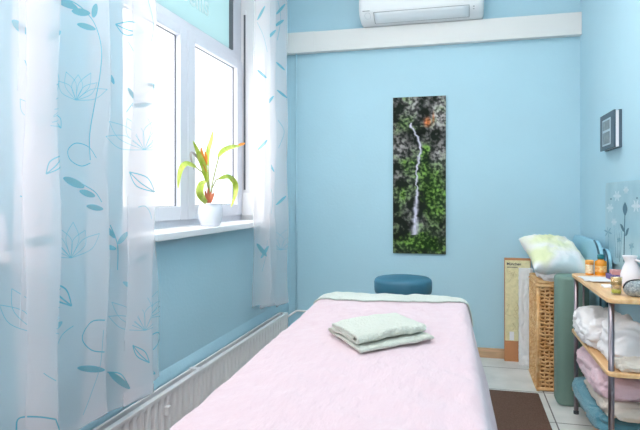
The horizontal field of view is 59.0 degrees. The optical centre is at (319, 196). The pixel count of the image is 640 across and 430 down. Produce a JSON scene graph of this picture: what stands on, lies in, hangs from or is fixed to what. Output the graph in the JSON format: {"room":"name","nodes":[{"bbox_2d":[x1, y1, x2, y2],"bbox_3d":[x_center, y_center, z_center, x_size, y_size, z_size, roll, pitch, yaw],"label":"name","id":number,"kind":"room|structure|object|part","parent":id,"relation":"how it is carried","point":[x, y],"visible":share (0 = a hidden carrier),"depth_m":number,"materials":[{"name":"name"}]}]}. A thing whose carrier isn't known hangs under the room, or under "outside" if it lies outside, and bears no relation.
{"room":"massage room","nodes":[
{"label":"massage room","id":0,"kind":"room"},
{"bbox_2d":[0,0,286,429],"bbox_3d":[-1.098,-0.325,1.685,0.285,2.950,5.730,0,0,14],"label":"wall","id":1,"kind":"structure","parent":0,"point":[208,286],"depth_m":2.09,"materials":[{"name":"paint"}]},
{"bbox_2d":[0,252,10,264],"bbox_3d":[-1.218,0.176,0.811,0.220,0.034,1.775,0,0,14],"label":"trim","id":2,"kind":"structure","parent":1,"relation":"attached to","point":[5,257],"depth_m":1.62,"materials":[{"name":"white"}]},
{"bbox_2d":[0,213,9,251],"bbox_3d":[-0.984,0.104,1.658,0.132,0.110,0.132,0,0,14],"label":"flower pot","id":3,"kind":"object","parent":2,"relation":"on","point":[4,242],"visible":1,"depth_m":1.65,"materials":[{"name":"white ceramic"}]},
{"bbox_2d":[60,299,288,429],"bbox_3d":[-0.953,0.973,1.648,0.014,0.355,5.729,0,0,14],"label":"trim","id":4,"kind":"structure","parent":1,"relation":"attached to","point":[98,416],"depth_m":2.59,"materials":[{"name":"paint"}]},
{"bbox_2d":[123,0,241,231],"bbox_3d":[-0.780,-0.700,3.152,0.083,1.729,1.678,0,0,14],"label":"window","id":5,"kind":"structure","parent":1,"relation":"in","point":[212,27],"depth_m":3.17,"materials":[{"name":"white plastic"}]},
{"bbox_3d":[-0.859,-0.405,2.770,0.048,1.060,0.809,0,0,14],"label":"sash","id":6,"kind":"part","parent":5,"relation":"part of","materials":[{"name":"white plastic"}]},
{"bbox_3d":[-0.792,-1.245,3.102,0.004,0.510,1.474,0,0,14],"label":"transom pane","id":7,"kind":"part","parent":5,"relation":"part of","materials":[{"name":"glass"}]},
{"bbox_3d":[-0.661,-0.405,3.552,0.048,1.060,0.795,0,0,14],"label":"sash","id":8,"kind":"part","parent":5,"relation":"part of","materials":[{"name":"white plastic"}]},
{"bbox_3d":[-0.599,-1.245,3.880,0.057,0.530,0.130,0,0,14],"label":"transom frame","id":9,"kind":"part","parent":5,"relation":"part of","materials":[{"name":"white plastic"}]},
{"bbox_2d":[92,312,287,429],"bbox_3d":[-0.730,0.962,2.273,0.117,0.267,3.750,0,0,14],"label":"radiator","id":10,"kind":"object","parent":1,"relation":"attached to","point":[168,404],"visible":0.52,"depth_m":2.67,"materials":[{"name":"white metal"}]},
{"bbox_2d":[122,0,264,233],"bbox_3d":[-0.985,-0.688,1.977,0.211,1.765,4.070,0,0,14],"label":"trim","id":11,"kind":"structure","parent":1,"relation":"attached to","point":[255,42],"depth_m":3.93,"materials":[{"name":"white paint"}]},
{"bbox_2d":[116,220,274,245],"bbox_3d":[-0.635,0.176,3.121,0.220,0.034,1.780,0,0,14],"label":"window sill","id":12,"kind":"structure","parent":1,"relation":"attached to","point":[162,234],"depth_m":2.76,"materials":[{"name":"white"}]},
{"bbox_2d":[177,132,244,225],"bbox_3d":[-0.597,-0.105,3.084,0.160,0.528,0.911,0,0,14],"label":"potted plant","id":13,"kind":"object","parent":12,"relation":"on","point":[209,214],"visible":0.98,"depth_m":3.05,"materials":[{"name":"green plant"}]},
{"bbox_3d":[-0.597,-0.192,2.929,0.017,0.127,0.072,0,0,19],"label":"flower","id":14,"kind":"part","parent":13,"relation":"part of","materials":[{"name":"orange plant"}]},
{"bbox_3d":[-0.602,0.098,3.107,0.138,0.123,0.138,0,0,14],"label":"pot","id":15,"kind":"part","parent":13,"relation":"part of","materials":[{"name":"white ceramic"}]},
{"bbox_2d":[242,10,254,215],"bbox_3d":[-0.496,-0.585,3.933,0.090,1.430,0.024,0,0,14],"label":"strap","id":16,"kind":"object","parent":1,"relation":"attached to","point":[248,199],"visible":1,"depth_m":3.95,"materials":[{"name":"grey"}]},
{"bbox_3d":[-0.672,-1.685,2.413,0.185,0.030,3.950,0,0,14],"label":"rail","id":17,"kind":"object","parent":1,"relation":"attached to","visible":0},
{"bbox_2d":[0,0,159,429],"bbox_3d":[-0.784,-0.447,1.778,0.088,2.406,1.172,0,0,14],"label":"sheer curtain","id":18,"kind":"object","parent":17,"relation":"hanging from","point":[39,240],"visible":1,"depth_m":1.86,"materials":[{"name":"fabric"}]},
{"bbox_2d":[257,3,288,269],"bbox_3d":[-0.335,-0.447,3.679,0.090,2.406,0.625,0,0,14],"label":"sheer curtain","id":19,"kind":"object","parent":17,"relation":"hanging from","point":[260,248],"visible":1,"depth_m":3.69,"materials":[{"name":"fabric"}]},
{"bbox_2d":[287,0,579,348],"bbox_3d":[0.691,-0.325,4.266,2.650,2.950,0.150,0,0,14],"label":"wall","id":20,"kind":"structure","parent":0,"point":[513,107],"depth_m":4.13,"materials":[{"name":"paint"}]},
{"bbox_2d":[296,54,296,309],"bbox_3d":[-0.183,-0.113,4.378,0.012,1.986,0.012,0,0,14],"label":"pipe","id":21,"kind":"object","parent":20,"relation":"attached to","point":[296,54],"visible":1,"depth_m":4.37,"materials":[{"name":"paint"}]},
{"bbox_2d":[393,95,445,253],"bbox_3d":[0.731,-0.161,4.169,0.384,1.155,0.018,0,0,14],"label":"picture","id":22,"kind":"object","parent":20,"relation":"attached to","point":[419,123],"visible":1,"depth_m":4.16,"materials":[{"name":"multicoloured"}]},
{"bbox_2d":[359,0,483,27],"bbox_3d":[0.723,-1.413,4.072,0.877,0.295,0.210,0,0,14],"label":"air conditioner","id":23,"kind":"object","parent":20,"relation":"attached to","point":[372,13],"visible":0.99,"depth_m":4.01,"materials":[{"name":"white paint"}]},
{"bbox_2d":[285,12,581,55],"bbox_3d":[0.763,-1.185,4.140,2.120,0.159,0.058,0,0,14],"label":"wall shelf","id":24,"kind":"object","parent":20,"relation":"attached to","point":[560,25],"depth_m":4.09,"materials":[{"name":"white paint"}]},
{"bbox_2d":[478,347,503,358],"bbox_3d":[0.768,1.115,4.162,2.120,0.070,0.014,0,0,14],"label":"baseboard","id":25,"kind":"structure","parent":20,"relation":"attached to","point":[483,352],"depth_m":4.04,"materials":[{"name":"brown wood"}]},
{"bbox_2d":[480,357,594,429],"bbox_3d":[-0.029,1.210,1.415,2.650,0.120,6.030,0,0,14],"label":"floor","id":26,"kind":"structure","parent":0,"point":[500,374],"depth_m":3.40,"materials":[{"name":"tile"}]},
{"bbox_2d":[288,310,306,316],"bbox_3d":[0.053,1.011,4.168,0.576,0.278,0.308,0,0,14],"label":"pipe","id":27,"kind":"object","parent":26,"relation":"on","point":[295,311],"visible":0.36,"depth_m":4.35,"materials":[{"name":"white metal"}]},
{"bbox_2d":[504,258,530,361],"bbox_3d":[1.381,0.789,3.960,0.173,0.722,0.036,0,0,14],"label":"board","id":28,"kind":"object","parent":26,"relation":"on","point":[511,265],"visible":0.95,"depth_m":3.96,"materials":[{"name":"cardboard"}]},
{"bbox_2d":[489,389,551,429],"bbox_3d":[0.227,1.145,2.031,1.405,0.010,2.950,0,0,14],"label":"rug","id":29,"kind":"object","parent":26,"relation":"on","point":[513,410],"visible":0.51,"depth_m":3.01,"materials":[{"name":"brown fabric"}]},
{"bbox_2d":[374,274,431,294],"bbox_3d":[0.514,0.812,3.489,0.473,0.651,0.452,0,0,14],"label":"stool","id":30,"kind":"object","parent":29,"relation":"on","point":[404,284],"visible":0.48,"depth_m":3.34,"materials":[{"name":"blue leather"}]},
{"bbox_2d":[518,268,532,365],"bbox_3d":[1.409,0.820,3.883,0.092,0.660,0.060,0,0,14],"label":"panel","id":31,"kind":"object","parent":26,"relation":"on","point":[523,283],"visible":0.73,"depth_m":3.86,"materials":[{"name":"white"}]},
{"bbox_2d":[529,272,553,391],"bbox_3d":[1.454,0.823,3.516,0.263,0.655,0.410,0,0,14],"label":"wicker basket","id":32,"kind":"object","parent":26,"relation":"on","point":[541,292],"visible":0.4,"depth_m":3.35,"materials":[{"name":"brown wicker"}]},
{"bbox_3d":[1.388,0.845,3.729,0.018,0.610,0.018,0,0,37],"label":"corner post","id":33,"kind":"part","parent":32,"relation":"part of","materials":[{"name":"wicker"}]},
{"bbox_3d":[1.295,0.845,3.360,0.018,0.610,0.018,0,0,-8],"label":"corner post","id":34,"kind":"part","parent":32,"relation":"part of","materials":[{"name":"wicker"}]},
{"bbox_3d":[1.454,0.506,3.516,0.255,0.022,0.402,0,0,14],"label":"lid","id":35,"kind":"part","parent":32,"relation":"part of","materials":[{"name":"wicker"}]},
{"bbox_2d":[535,272,554,281],"bbox_3d":[1.460,0.462,3.489,0.243,0.073,0.409,0,0,14],"label":"linens","id":36,"kind":"object","parent":32,"relation":"on","point":[550,277],"visible":0.16,"depth_m":3.33,"materials":[{"name":"white fabric"}]},
{"bbox_2d":[519,234,584,274],"bbox_3d":[1.436,0.362,3.456,0.356,0.259,0.406,0,0,6],"label":"pillow","id":37,"kind":"object","parent":32,"relation":"on","point":[548,254],"visible":0.89,"depth_m":3.32,"materials":[{"name":"white fabric"}]},
{"bbox_2d":[554,273,588,406],"bbox_3d":[1.407,0.793,3.169,0.169,0.713,0.165,0,0,14],"label":"mat","id":38,"kind":"object","parent":26,"relation":"on","point":[563,282],"visible":0.49,"depth_m":3.10,"materials":[{"name":"green plastic"}]},
{"bbox_2d":[572,235,611,307],"bbox_3d":[1.631,0.692,3.433,0.064,0.900,0.865,0,0,14],"label":"chair","id":39,"kind":"object","parent":26,"relation":"on","point":[589,248],"visible":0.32,"depth_m":3.19,"materials":[{"name":"blue plastic"}]},
{"bbox_3d":[1.650,0.712,3.430,0.026,0.853,0.860,0,0,14],"label":"panel","id":40,"kind":"part","parent":39,"relation":"part of","materials":[{"name":"blue plastic"}]},
{"bbox_2d":[572,273,639,429],"bbox_3d":[1.352,0.779,2.629,0.210,0.742,0.810,0,0,14],"label":"shelf rack","id":41,"kind":"object","parent":26,"relation":"on","point":[608,366],"visible":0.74,"depth_m":2.30,"materials":[{"name":"brown wood"}]},
{"bbox_3d":[1.359,0.782,3.003,0.023,0.716,0.023,0,0,14],"label":"post","id":42,"kind":"part","parent":41,"relation":"part of","materials":[{"name":"silver metal"}]},
{"bbox_3d":[1.399,0.721,3.004,0.010,0.594,0.010,0,0,14],"label":"rod","id":43,"kind":"part","parent":41,"relation":"part of","materials":[{"name":"silver metal"}]},
{"bbox_2d":[585,260,593,274],"bbox_3d":[1.418,0.369,2.978,0.042,0.077,0.042,0,0,14],"label":"jar","id":44,"kind":"object","parent":41,"relation":"on","point":[589,264],"visible":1,"depth_m":2.96,"materials":[{"name":"orange plastic"}]},
{"bbox_2d":[578,276,610,281],"bbox_3d":[1.357,0.404,2.790,0.139,0.007,0.221,0,0,14],"label":"paper sheets","id":45,"kind":"object","parent":41,"relation":"on","point":[585,278],"visible":0.9,"depth_m":2.78,"materials":[{"name":"white paper"}]},
{"bbox_2d":[572,305,620,348],"bbox_3d":[1.373,0.625,2.755,0.248,0.155,0.434,0,0,14],"label":"cloth","id":46,"kind":"object","parent":41,"relation":"on","point":[587,320],"visible":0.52,"depth_m":2.71,"materials":[{"name":"white fabric"}]},
{"bbox_2d":[595,254,606,275],"bbox_3d":[1.468,0.354,2.960,0.058,0.108,0.058,0,0,14],"label":"oil bottle","id":47,"kind":"object","parent":41,"relation":"on","point":[600,264],"visible":0.98,"depth_m":2.94,"materials":[{"name":"orange"}]},
{"bbox_2d":[572,376,639,429],"bbox_3d":[1.347,0.962,2.660,0.241,0.091,0.642,0,0,14],"label":"towel","id":48,"kind":"object","parent":41,"relation":"on","point":[596,416],"visible":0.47,"depth_m":2.49,"materials":[{"name":"teal fabric"}]},
{"bbox_2d":[584,376,639,422],"bbox_3d":[1.346,0.891,2.578,0.209,0.074,0.572,0,0,14],"label":"towel","id":49,"kind":"object","parent":48,"relation":"on","point":[624,411],"visible":0.25,"depth_m":2.37,"materials":[{"name":"beige fabric"}]},
{"bbox_2d":[576,346,639,401],"bbox_3d":[1.359,0.802,2.646,0.237,0.128,0.638,0,0,14],"label":"blanket","id":50,"kind":"object","parent":49,"relation":"on","point":[626,390],"visible":0.44,"depth_m":2.43,"materials":[{"name":"pink fabric"}]},
{"bbox_3d":[1.352,0.712,2.629,0.210,0.018,0.810,0,0,14],"label":"shelf","id":51,"kind":"part","parent":41,"relation":"part of","materials":[{"name":"brown wood"}]},
{"bbox_3d":[1.352,0.417,2.629,0.210,0.018,0.810,0,0,14],"label":"shelf","id":52,"kind":"part","parent":41,"relation":"part of","materials":[{"name":"brown wood"}]},
{"bbox_2d":[601,284,612,287],"bbox_3d":[1.297,0.401,2.561,0.042,0.015,0.058,0,0,14],"label":"tissue","id":53,"kind":"object","parent":41,"relation":"on","point":[602,285],"visible":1,"depth_m":2.54,"materials":[{"name":"white paper"}]},
{"bbox_3d":[1.179,0.782,2.291,0.023,0.716,0.023,0,0,14],"label":"post","id":54,"kind":"part","parent":41,"relation":"part of","materials":[{"name":"silver metal"}]},
{"bbox_2d":[606,273,619,278],"bbox_3d":[1.474,0.395,2.805,0.075,0.026,0.100,0,0,6],"label":"box","id":55,"kind":"object","parent":41,"relation":"on","point":[608,275],"visible":0.34,"depth_m":2.80,"materials":[{"name":"purple cardboard"}]},
{"bbox_2d":[610,269,620,274],"bbox_3d":[1.477,0.372,2.803,0.066,0.018,0.090,0,0,20],"label":"box","id":56,"kind":"object","parent":55,"relation":"on","point":[612,271],"visible":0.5,"depth_m":2.77,"materials":[{"name":"pink cardboard"}]},
{"bbox_2d":[611,277,621,293],"bbox_3d":[1.240,0.370,2.368,0.046,0.075,0.046,0,0,14],"label":"jar","id":57,"kind":"object","parent":41,"relation":"on","point":[617,281],"visible":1,"depth_m":2.35,"materials":[{"name":"gold glass"}]},
{"bbox_2d":[597,314,639,359],"bbox_3d":[1.321,0.606,2.445,0.213,0.195,0.215,0,0,14],"label":"sheet","id":58,"kind":"object","parent":41,"relation":"on","point":[627,331],"visible":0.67,"depth_m":2.37,"materials":[{"name":"white fabric"}]},
{"bbox_2d":[615,356,639,372],"bbox_3d":[1.271,0.679,2.304,0.143,0.047,0.122,0,0,14],"label":"cloth","id":59,"kind":"object","parent":41,"relation":"on","point":[625,364],"visible":0.91,"depth_m":2.27,"materials":[{"name":"beige fabric"}]},
{"bbox_2d":[620,255,639,286],"bbox_3d":[1.406,0.337,2.553,0.090,0.142,0.111,0,0,14],"label":"jug","id":60,"kind":"object","parent":41,"relation":"on","point":[630,270],"visible":0.82,"depth_m":2.54,"materials":[{"name":"white ceramic"}]},
{"bbox_2d":[623,279,639,296],"bbox_3d":[1.297,0.371,2.318,0.110,0.073,0.076,0,0,14],"label":"pouch","id":61,"kind":"object","parent":41,"relation":"on","point":[631,288],"visible":1,"depth_m":2.30,"materials":[{"name":"grey fabric"}]},
{"bbox_2d":[580,0,639,322],"bbox_3d":[1.175,-0.325,1.111,0.165,2.950,5.730,0,0,14],"label":"wall","id":62,"kind":"structure","parent":0,"point":[610,37],"depth_m":3.24,"materials":[{"name":"paint"}]},
{"bbox_2d":[600,109,621,151],"bbox_3d":[1.555,-0.351,3.031,0.041,0.193,0.300,0,0,14],"label":"picture frame","id":63,"kind":"object","parent":62,"relation":"attached to","point":[611,122],"visible":1,"depth_m":2.95,"materials":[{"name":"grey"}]},
{"bbox_2d":[603,131,609,144],"bbox_3d":[1.536,-0.316,3.039,0.002,0.062,0.145,0,0,14],"label":"photo","id":64,"kind":"object","parent":63,"relation":"attached to","point":[606,134],"depth_m":3.03},
{"bbox_2d":[603,119,609,130],"bbox_3d":[1.536,-0.384,3.039,0.002,0.048,0.145,0,0,14],"label":"photo","id":65,"kind":"object","parent":63,"relation":"on","point":[606,122],"depth_m":3.03},
{"bbox_2d":[604,180,639,266],"bbox_3d":[1.479,0.136,2.692,0.009,0.428,1.045,0,0,14],"label":"board","id":66,"kind":"object","parent":62,"relation":"attached to","point":[622,199],"visible":0.97,"depth_m":2.83,"materials":[{"name":"blue"}]},
{"bbox_2d":[604,227,611,249],"bbox_3d":[1.583,0.237,3.113,0.002,0.151,0.178,0,0,14],"label":"print","id":67,"kind":"object","parent":66,"relation":"attached to","point":[608,230],"depth_m":3.10,"materials":[{"name":"blue"}]},
{"bbox_2d":[613,191,620,200],"bbox_3d":[1.538,-0.005,2.931,0.001,0.055,0.165,0,0,14],"label":"print","id":68,"kind":"object","parent":66,"relation":"attached to","point":[616,195],"depth_m":2.93},
{"bbox_2d":[620,203,628,245],"bbox_3d":[1.503,0.173,2.795,0.004,0.297,0.161,0,0,14],"label":"print","id":69,"kind":"object","parent":66,"relation":"attached to","point":[624,207],"depth_m":2.79,"materials":[{"name":"blue"}]},
{"bbox_2d":[631,201,639,210],"bbox_3d":[1.456,0.042,2.609,0.001,0.058,0.152,0,0,14],"label":"print","id":70,"kind":"object","parent":66,"relation":"attached to","point":[633,205],"depth_m":2.61},
{"bbox_3d":[0.114,0.786,1.550,0.587,0.709,1.799,0,0,14],"label":"massage table","id":71,"kind":"object","parent":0,"visible":0},
{"bbox_2d":[169,299,497,429],"bbox_3d":[0.164,0.767,1.544,0.805,0.702,1.987,0,0,14],"label":"sheet","id":72,"kind":"object","parent":71,"relation":"on","point":[307,377],"visible":0.85,"depth_m":1.30,"materials":[{"name":"pink fabric"}]},
{"bbox_2d":[328,313,433,352],"bbox_3d":[0.181,0.397,1.705,0.338,0.044,0.243,0,0,-34],"label":"folded towel","id":73,"kind":"object","parent":72,"relation":"on","point":[373,332],"visible":1,"depth_m":1.65,"materials":[{"name":"white fabric"}]},
{"bbox_2d":[313,292,472,326],"bbox_3d":[0.304,0.529,2.380,0.654,0.236,0.204,0,0,9],"label":"cover","id":74,"kind":"object","parent":72,"relation":"on","point":[365,297],"visible":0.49,"depth_m":2.33,"materials":[{"name":"white fabric"}]}
]}

